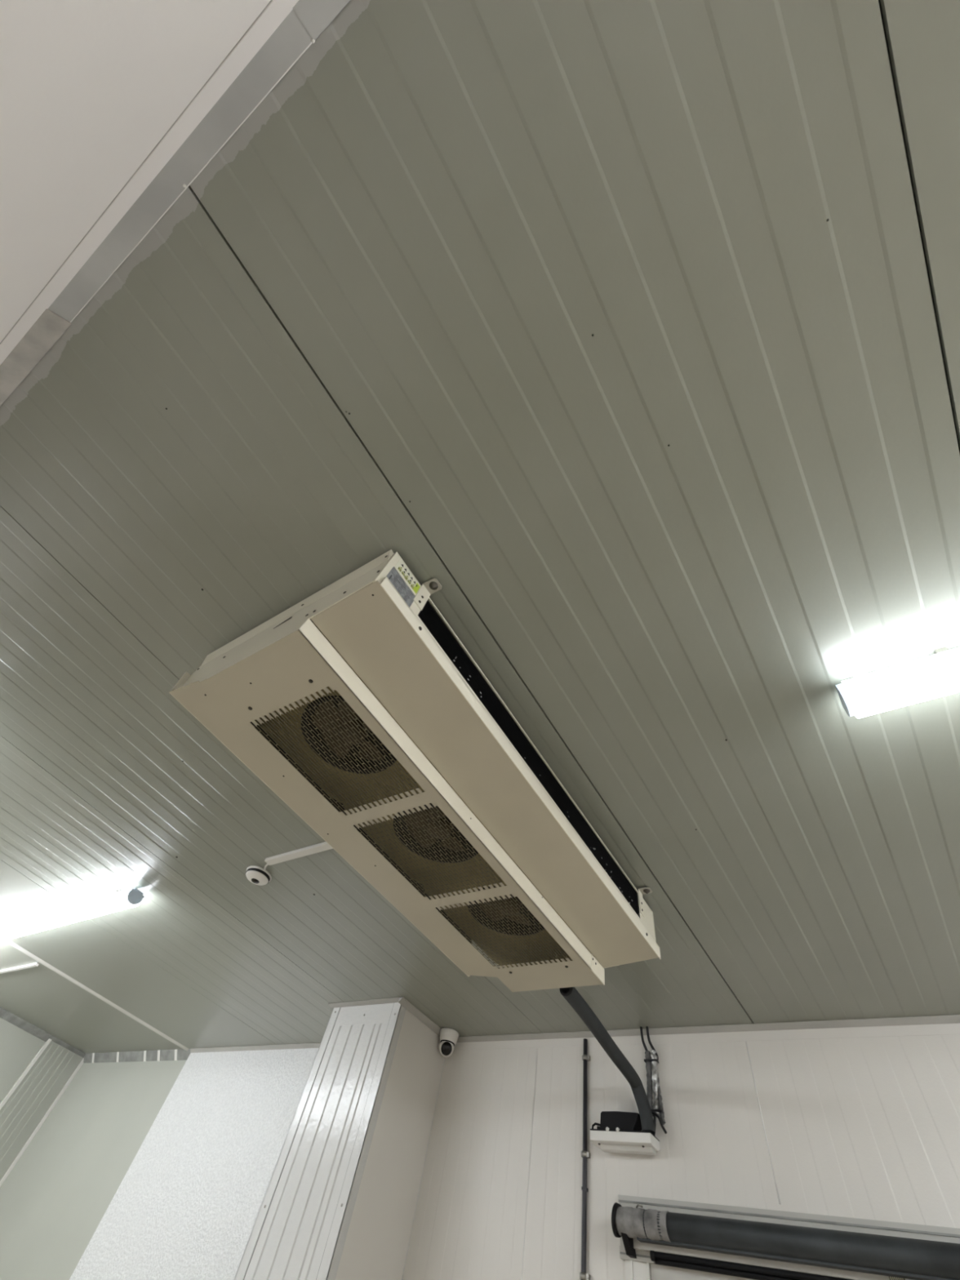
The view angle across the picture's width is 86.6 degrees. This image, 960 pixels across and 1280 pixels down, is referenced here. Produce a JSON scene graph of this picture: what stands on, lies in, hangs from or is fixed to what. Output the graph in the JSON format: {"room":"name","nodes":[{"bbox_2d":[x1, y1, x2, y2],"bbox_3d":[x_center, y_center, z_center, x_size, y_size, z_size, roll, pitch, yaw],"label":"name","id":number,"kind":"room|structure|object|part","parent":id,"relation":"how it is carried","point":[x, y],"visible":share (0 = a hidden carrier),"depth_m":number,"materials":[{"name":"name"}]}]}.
{"room":"cold storage room","nodes":[
{"label":"cold storage room","id":0,"kind":"room"},
{"bbox_2d":[0,1017,45,1102],"bbox_3d":[-5.277,3.497,3.196,0.100,2.900,4.045,-24,-65,25],"label":"wall","id":1,"kind":"structure","parent":0,"point":[18,1047],"depth_m":4.72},
{"bbox_2d":[0,1040,83,1181],"bbox_3d":[-4.313,4.792,3.835,0.033,2.899,0.435,-24,-65,25],"label":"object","id":2,"kind":"structure","parent":1,"relation":"attached to","point":[24,1109],"depth_m":4.68,"materials":[{"name":"white metal"}]},
{"bbox_2d":[0,1038,84,1186],"bbox_3d":[-4.302,4.786,3.824,0.006,2.890,0.438,-24,-65,25],"label":"trim","id":3,"kind":"structure","parent":1,"relation":"attached to","point":[49,1040],"depth_m":4.68,"materials":[{"name":"white metal"}]},
{"bbox_2d":[0,1007,85,1057],"bbox_3d":[-4.948,2.711,4.341,0.060,0.050,3.875,-24,-65,25],"label":"trim","id":4,"kind":"structure","parent":1,"relation":"attached to","point":[5,1015],"depth_m":4.85,"materials":[{"name":"white metal"}]},
{"bbox_2d":[0,0,271,342],"bbox_3d":[-1.704,0.118,0.205,9.700,2.900,0.102,-22,-64,24],"label":"wall","id":5,"kind":"structure","parent":0,"point":[89,89],"depth_m":0.81,"materials":[{"name":"white paint"}]},
{"bbox_2d":[0,308,71,406],"bbox_3d":[-3.214,0.131,2.280,5.240,0.037,0.038,-22,-64,24],"label":"trim","id":6,"kind":"structure","parent":5,"relation":"attached to","point":[50,326],"depth_m":1.26,"materials":[{"name":"white metal"}]},
{"bbox_2d":[0,0,298,364],"bbox_3d":[-1.442,-0.589,1.376,9.630,0.048,0.002,-22,-64,24],"label":"trim","id":7,"kind":"structure","parent":5,"relation":"attached to","point":[276,12],"depth_m":0.98,"materials":[{"name":"white metal"}]},
{"bbox_2d":[48,8,311,322],"bbox_3d":[-1.427,-0.598,1.416,9.630,0.033,0.034,-22,-64,24],"label":"trim","id":8,"kind":"structure","parent":5,"relation":"attached to","point":[291,38],"depth_m":1.00,"materials":[{"name":"white metal"}]},
{"bbox_2d":[182,38,315,187],"bbox_3d":[-0.646,-0.913,1.044,0.826,0.026,0.025,-21,-64,24],"label":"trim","id":9,"kind":"structure","parent":5,"relation":"attached to","point":[312,40],"depth_m":0.89,"materials":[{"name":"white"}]},
{"bbox_2d":[293,0,350,39],"bbox_3d":[1.065,-1.610,0.210,3.235,0.035,0.037,-22,-64,24],"label":"trim","id":10,"kind":"structure","parent":5,"relation":"attached to","point":[315,15],"depth_m":0.86,"materials":[{"name":"white metal"}]},
{"bbox_2d":[0,0,959,1053],"bbox_3d":[-0.776,0.784,2.257,10.150,0.090,4.015,-24,-65,25],"label":"ceiling","id":11,"kind":"structure","parent":0,"point":[424,232],"depth_m":1.27,"materials":[{"name":"grey metal"}]},
{"bbox_2d":[0,962,39,973],"bbox_3d":[-3.727,2.616,4.035,0.920,0.014,0.025,-24,-65,25],"label":"cable trunking","id":12,"kind":"object","parent":11,"relation":"attached to","point":[33,965],"visible":1,"depth_m":3.95,"materials":[{"name":"white plastic"}]},
{"bbox_2d":[0,887,144,942],"bbox_3d":[-2.618,1.717,3.149,1.788,0.106,0.104,-24,-65,25],"label":"lamp","id":13,"kind":"object","parent":11,"relation":"attached to","point":[129,898],"visible":1,"depth_m":2.98,"materials":[{"name":"translucent white plastic diffuser"},{"name":"grey plastic"}]},
{"bbox_2d":[245,863,271,885],"bbox_3d":[-1.059,1.151,2.476,0.212,0.046,0.132,-24,-65,25],"label":"smoke detector","id":14,"kind":"object","parent":11,"relation":"attached to","point":[257,875],"visible":1,"depth_m":2.47,"materials":[{"name":"white plastic"}]},
{"bbox_2d":[264,841,333,865],"bbox_3d":[-0.745,0.940,2.287,0.635,0.016,0.037,-24,-65,25],"label":"cable trunking","id":15,"kind":"object","parent":11,"relation":"attached to","point":[322,846],"visible":0.56,"depth_m":2.32,"materials":[{"name":"white plastic"}]},
{"bbox_2d":[168,549,660,991],"bbox_3d":[-0.121,0.640,1.797,0.898,0.268,1.804,-24,-65,25],"label":"cooler","id":16,"kind":"object","parent":11,"relation":"attached to","point":[357,704],"visible":1,"depth_m":1.60,"materials":[{"name":"beige metal"}]},
{"bbox_3d":[-0.474,0.243,1.596,0.108,0.036,0.118,-24,-65,25],"label":"fan blade","id":17,"kind":"part","parent":16,"relation":"part of","materials":[{"name":"black metal"}]},
{"bbox_3d":[-0.459,0.320,1.643,0.107,0.036,0.117,-24,-65,25],"label":"fan blade","id":18,"kind":"part","parent":16,"relation":"part of","materials":[{"name":"black metal"}]},
{"bbox_2d":[249,684,424,816],"bbox_3d":[-0.421,0.348,1.512,0.343,0.001,0.441,-24,-65,25],"label":"grille","id":19,"kind":"object","parent":16,"relation":"attached to","point":[420,793],"depth_m":1.50,"materials":[{"name":"brown"}]},
{"bbox_3d":[-0.368,0.217,1.555,0.122,0.036,0.099,8,-56,7],"label":"fan blade","id":20,"kind":"part","parent":16,"relation":"part of","materials":[{"name":"black metal"}]},
{"bbox_3d":[-0.303,0.293,1.591,0.106,0.036,0.124,-24,-65,25],"label":"fan blade","id":21,"kind":"part","parent":16,"relation":"part of","materials":[{"name":"metal"}]},
{"bbox_3d":[-0.372,0.356,1.648,0.122,0.036,0.099,-24,-65,25],"label":"fan blade","id":22,"kind":"part","parent":16,"relation":"part of","materials":[{"name":"black metal"}]},
{"bbox_3d":[-0.207,-0.138,1.337,0.001,0.066,0.102,-24,-65,25],"label":"rating plate","id":23,"kind":"part","parent":16,"relation":"part of","materials":[{"name":"grey"}]},
{"bbox_3d":[-0.218,0.615,1.784,0.108,0.036,0.118,-24,-65,25],"label":"fan blade","id":24,"kind":"part","parent":16,"relation":"part of","materials":[{"name":"black metal"}]},
{"bbox_3d":[-0.202,0.692,1.831,0.107,0.036,0.117,-24,-65,25],"label":"fan blade","id":25,"kind":"part","parent":16,"relation":"part of","materials":[{"name":"black metal"}]},
{"bbox_3d":[-0.170,0.685,1.784,0.463,0.001,1.764,-24,-65,25],"label":"fan plate","id":26,"kind":"part","parent":16,"relation":"part of","materials":[{"name":"white metal"}]},
{"bbox_2d":[352,802,506,900],"bbox_3d":[-0.165,0.720,1.700,0.343,0.001,0.441,-24,-65,25],"label":"grille","id":27,"kind":"object","parent":16,"relation":"attached to","point":[502,886],"depth_m":1.69,"materials":[{"name":"brown metal"}]},
{"bbox_3d":[-0.112,0.589,1.744,0.122,0.036,0.099,8,-56,7],"label":"fan blade","id":28,"kind":"part","parent":16,"relation":"part of","materials":[{"name":"black metal"}]},
{"bbox_3d":[-0.116,0.728,1.836,0.122,0.036,0.099,-24,-65,25],"label":"fan blade","id":29,"kind":"part","parent":16,"relation":"part of","materials":[{"name":"black metal"}]},
{"bbox_2d":[311,576,660,967],"bbox_3d":[0.128,0.564,1.640,0.228,0.062,1.780,-24,-65,25],"label":"drip tray","id":30,"kind":"object","parent":16,"relation":"on","point":[374,628],"depth_m":1.51,"materials":[{"name":"white metal"}]},
{"bbox_3d":[0.037,0.986,1.972,0.108,0.036,0.118,-24,-65,25],"label":"fan blade","id":31,"kind":"part","parent":16,"relation":"part of","materials":[{"name":"metal"}]},
{"bbox_3d":[0.053,1.063,2.018,0.107,0.036,0.117,-24,-65,25],"label":"fan blade","id":32,"kind":"part","parent":16,"relation":"part of","materials":[{"name":"black metal"}]},
{"bbox_2d":[435,893,573,968],"bbox_3d":[0.091,1.091,1.888,0.343,0.001,0.441,-24,-65,25],"label":"grille","id":33,"kind":"object","parent":16,"relation":"attached to","point":[467,900],"depth_m":1.88,"materials":[{"name":"brown metal"}]},
{"bbox_3d":[0.144,0.960,1.931,0.122,0.036,0.099,8,-56,7],"label":"fan blade","id":34,"kind":"part","parent":16,"relation":"part of","materials":[{"name":"metal"}]},
{"bbox_3d":[0.139,1.099,2.023,0.122,0.036,0.099,-24,-65,25],"label":"fan blade","id":35,"kind":"part","parent":16,"relation":"part of","materials":[{"name":"black metal"}]},
{"bbox_2d":[559,986,655,1134],"bbox_3d":[0.541,1.808,2.194,0.111,0.208,0.970,-22,-64,24],"label":"drain pipe","id":36,"kind":"object","parent":16,"relation":"attached to","point":[571,994],"visible":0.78,"depth_m":2.27,"materials":[{"name":"grey plastic"}]},
{"bbox_2d":[439,1027,458,1057],"bbox_3d":[-0.199,2.458,3.097,0.118,0.126,0.118,-24,-65,25],"label":"security camera","id":37,"kind":"object","parent":11,"relation":"attached to","point":[448,1037],"visible":1,"depth_m":3.08,"materials":[{"name":"white plastic"}]},
{"bbox_2d":[835,646,959,718],"bbox_3d":[1.705,-0.163,0.977,1.788,0.106,0.104,-24,-65,25],"label":"lamp","id":38,"kind":"object","parent":11,"relation":"attached to","point":[937,675],"visible":1,"depth_m":1.26,"materials":[{"name":"translucent white plastic diffuser"},{"name":"grey plastic"}]},
{"bbox_2d":[0,1034,959,1279],"bbox_3d":[0.003,3.148,1.820,10.200,2.900,0.102,-24,-65,25],"label":"wall","id":39,"kind":"structure","parent":0,"point":[867,1128],"depth_m":2.54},
{"bbox_2d":[4,939,188,1050],"bbox_3d":[-3.424,2.182,3.686,0.060,0.012,3.565,-24,-65,25],"label":"trim","id":40,"kind":"structure","parent":39,"relation":"attached to","point":[8,941],"depth_m":3.97,"materials":[{"name":"white metal"}]},
{"bbox_2d":[83,1048,190,1062],"bbox_3d":[-3.203,3.843,4.697,1.790,0.062,0.052,-24,-65,25],"label":"trim","id":41,"kind":"structure","parent":39,"relation":"attached to","point":[180,1054],"depth_m":4.65,"materials":[{"name":"white plastic"}]},
{"bbox_2d":[190,1042,320,1053],"bbox_3d":[-1.567,3.105,3.882,2.150,0.022,0.022,-24,-65,25],"label":"trim","id":42,"kind":"structure","parent":39,"relation":"attached to","point":[302,1045],"depth_m":3.96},
{"bbox_2d":[579,1038,590,1279],"bbox_3d":[0.324,2.955,1.603,0.040,2.865,0.027,-24,-65,25],"label":"conduit","id":43,"kind":"object","parent":39,"relation":"attached to","point":[584,1154],"visible":1,"depth_m":2.35,"materials":[{"name":"grey"}]},
{"bbox_2d":[590,1126,660,1155],"bbox_3d":[0.661,2.297,2.332,0.291,0.065,0.111,-24,-65,25],"label":"junction box","id":44,"kind":"object","parent":39,"relation":"attached to","point":[617,1140],"visible":1,"depth_m":2.30,"materials":[{"name":"white plastic"}]},
{"bbox_2d":[591,1111,641,1130],"bbox_3d":[0.649,2.275,2.394,0.233,0.071,0.080,-24,-65,25],"label":"box","id":45,"kind":"object","parent":44,"relation":"on","point":[628,1121],"visible":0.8,"depth_m":2.37,"materials":[{"name":"black plastic"}]},
{"bbox_3d":[0.669,2.314,2.311,0.249,0.014,0.062,-24,-65,25],"label":"lid","id":46,"kind":"part","parent":44,"relation":"part of","materials":[{"name":"white plastic"}]},
{"bbox_2d":[520,1040,780,1279],"bbox_3d":[0.544,2.878,1.490,1.130,2.840,0.007,-24,-65,25],"label":"trim","id":47,"kind":"structure","parent":39,"relation":"attached to","point":[745,1041],"depth_m":2.25,"materials":[{"name":"white plastic"}]},
{"bbox_2d":[640,1026,666,1135],"bbox_3d":[0.841,2.135,2.477,0.089,0.429,0.046,-24,-65,25],"label":"cables","id":48,"kind":"object","parent":39,"relation":"attached to","point":[652,1075],"visible":0.88,"depth_m":2.46,"materials":[{"name":"black plastic"}]},
{"bbox_2d":[453,1022,959,1049],"bbox_3d":[2.136,1.520,2.002,5.620,0.038,0.001,-24,-65,25],"label":"trim","id":49,"kind":"structure","parent":39,"relation":"attached to","point":[938,1028],"depth_m":2.44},
{"bbox_2d":[456,1014,959,1042],"bbox_3d":[2.136,1.496,2.023,5.620,0.022,0.022,-24,-65,25],"label":"trim","id":50,"kind":"structure","parent":39,"relation":"attached to","point":[951,1019],"depth_m":2.46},
{"bbox_2d":[617,1195,959,1279],"bbox_3d":[1.505,2.558,0.732,2.660,2.282,0.062,-24,-65,25],"label":"door","id":51,"kind":"structure","parent":39,"relation":"in","point":[653,1261],"depth_m":1.92,"materials":[{"name":"metal"}]},
{"bbox_3d":[0.448,3.075,1.190,0.102,2.100,0.030,-24,-65,25],"label":"frame","id":52,"kind":"part","parent":51,"relation":"part of","materials":[{"name":"white metal"}]},
{"bbox_3d":[1.736,2.002,1.490,2.505,0.016,0.016,-24,-65,25],"label":"black rail","id":53,"kind":"part","parent":51,"relation":"part of","materials":[{"name":"black rubber"}]},
{"bbox_3d":[1.733,1.985,1.497,2.505,0.016,0.016,-24,-65,25],"label":"black rail","id":54,"kind":"part","parent":51,"relation":"part of","materials":[{"name":"black metal"}]},
{"bbox_2d":[611,1202,959,1279],"bbox_3d":[1.658,1.956,1.562,2.623,0.140,0.119,-24,-65,25],"label":"tube","id":55,"kind":"object","parent":51,"relation":"attached to","point":[907,1258],"visible":1,"depth_m":1.81,"materials":[{"name":"black rubber"}]},
{"bbox_3d":[-1.303,2.412,-0.202,10.350,0.100,4.145,-24,-65,25],"label":"floor","id":56,"kind":"structure","parent":0,"visible":0},
{"bbox_2d":[234,996,444,1279],"bbox_3d":[-0.829,3.195,2.031,0.624,2.900,0.532,-24,-65,25],"label":"column","id":57,"kind":"structure","parent":56,"relation":"on","point":[340,1201],"depth_m":2.59,"materials":[{"name":"white metal"}]},
{"bbox_3d":[-1.151,3.129,2.057,0.057,2.897,0.053,-24,-65,25],"label":"corner trim","id":58,"kind":"part","parent":57,"relation":"part of","materials":[{"name":"white metal"}]},
{"bbox_3d":[-0.961,3.052,1.897,0.558,2.785,0.006,-24,-65,25],"label":"ribbed panel","id":59,"kind":"part","parent":57,"relation":"part of","materials":[{"name":"white metal"}]},
{"bbox_3d":[-0.729,2.945,1.845,0.057,2.897,0.053,-24,-65,25],"label":"corner trim","id":60,"kind":"part","parent":57,"relation":"part of","materials":[{"name":"white metal"}]},
{"bbox_3d":[-0.702,2.271,3.088,0.558,0.111,0.006,-24,-65,25],"label":"head plate","id":61,"kind":"part","parent":57,"relation":"part of","materials":[{"name":"white metal"}]},
{"bbox_3d":[-0.820,3.211,2.040,0.560,2.899,0.492,-24,-65,25],"label":"casing","id":62,"kind":"part","parent":57,"relation":"part of","materials":[{"name":"white metal"}]}
]}

